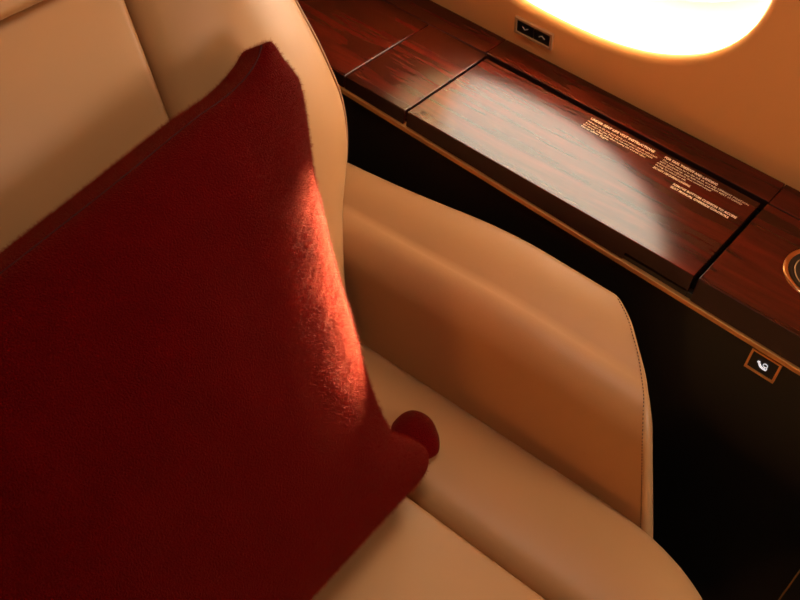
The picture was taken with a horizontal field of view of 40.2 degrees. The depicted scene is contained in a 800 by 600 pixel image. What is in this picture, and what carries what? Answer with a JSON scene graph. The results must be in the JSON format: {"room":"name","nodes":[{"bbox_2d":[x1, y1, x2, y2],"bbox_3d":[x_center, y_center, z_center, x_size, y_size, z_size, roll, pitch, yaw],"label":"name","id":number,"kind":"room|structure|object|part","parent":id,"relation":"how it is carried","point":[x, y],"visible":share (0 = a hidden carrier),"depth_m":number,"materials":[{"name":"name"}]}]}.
{"room":"aircraft cabin","nodes":[
{"label":"aircraft cabin","id":0,"kind":"room"},
{"bbox_2d":[431,0,799,190],"bbox_3d":[0.608,-0.430,1.200,3.600,1.020,0.204,33,51,22],"label":"wall","id":1,"kind":"structure","parent":0,"point":[741,98],"depth_m":1.63,"materials":[{"name":"beige plastic"}]},
{"bbox_2d":[514,15,553,50],"bbox_3d":[0.217,-0.433,1.770,0.073,0.033,0.012,33,51,22],"label":"wall switch","id":2,"kind":"object","parent":1,"relation":"attached to","point":[523,27],"visible":1,"depth_m":1.77,"materials":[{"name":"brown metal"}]},
{"bbox_2d":[527,0,771,54],"bbox_3d":[0.300,-0.617,1.577,0.624,0.470,0.250,33,51,22],"label":"window","id":3,"kind":"structure","parent":1,"relation":"in","point":[672,27],"depth_m":1.70,"materials":[{"name":"white glass"}]},
{"bbox_3d":[-0.205,0.990,1.450,3.600,0.050,2.600,33,51,22],"label":"floor","id":4,"kind":"structure","parent":0,"visible":0},
{"bbox_2d":[0,0,702,599],"bbox_3d":[-0.202,0.222,1.248,1.264,1.294,1.175,33,51,22],"label":"seat","id":5,"kind":"object","parent":4,"relation":"on","point":[528,372],"visible":0.48,"depth_m":1.45,"materials":[{"name":"beige leather"}]},
{"bbox_2d":[0,0,168,253],"bbox_3d":[-0.435,0.032,1.279,0.375,0.645,0.518,33,51,22],"label":"backrest cushion","id":6,"kind":"object","parent":5,"relation":"on","point":[83,83],"depth_m":1.20,"materials":[{"name":"beige leather"}]},
{"bbox_2d":[0,38,439,599],"bbox_3d":[-0.251,0.125,1.223,0.437,0.490,0.705,33,51,22],"label":"throw pillow","id":7,"kind":"object","parent":5,"relation":"on","point":[189,409],"visible":1,"depth_m":1.15,"materials":[{"name":"red fabric"}]},
{"bbox_2d":[391,410,439,458],"bbox_3d":[0.024,0.188,1.514,0.077,0.038,0.069,33,51,22],"label":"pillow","id":8,"kind":"object","parent":7,"relation":"on","point":[417,424],"depth_m":1.50,"materials":[{"name":"red fabric"}]},
{"bbox_2d":[310,496,544,599],"bbox_3d":[-0.060,0.519,1.312,0.790,0.160,0.552,33,51,22],"label":"seat cushion","id":9,"kind":"object","parent":5,"relation":"on","point":[423,551],"depth_m":1.40,"materials":[{"name":"beige leather"}]},
{"bbox_3d":[0.121,0.063,1.626,0.750,0.312,0.166,33,51,22],"label":"armrest","id":10,"kind":"part","parent":5,"relation":"part of","materials":[{"name":"beige leather"}]},
{"bbox_2d":[297,0,799,599],"bbox_3d":[0.495,0.171,1.784,3.401,0.731,0.282,33,51,22],"label":"cabinet","id":11,"kind":"object","parent":4,"relation":"on","point":[699,246],"visible":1,"depth_m":1.63,"materials":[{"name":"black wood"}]},
{"bbox_3d":[0.267,-0.199,1.640,0.496,0.042,0.208,33,51,22],"label":"lid","id":12,"kind":"part","parent":11,"relation":"part of","materials":[{"name":"brown wood"}]},
{"bbox_3d":[1.171,0.741,1.347,1.444,0.656,0.010,33,51,22],"label":"panel","id":13,"kind":"part","parent":11,"relation":"part of","materials":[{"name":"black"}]}
]}

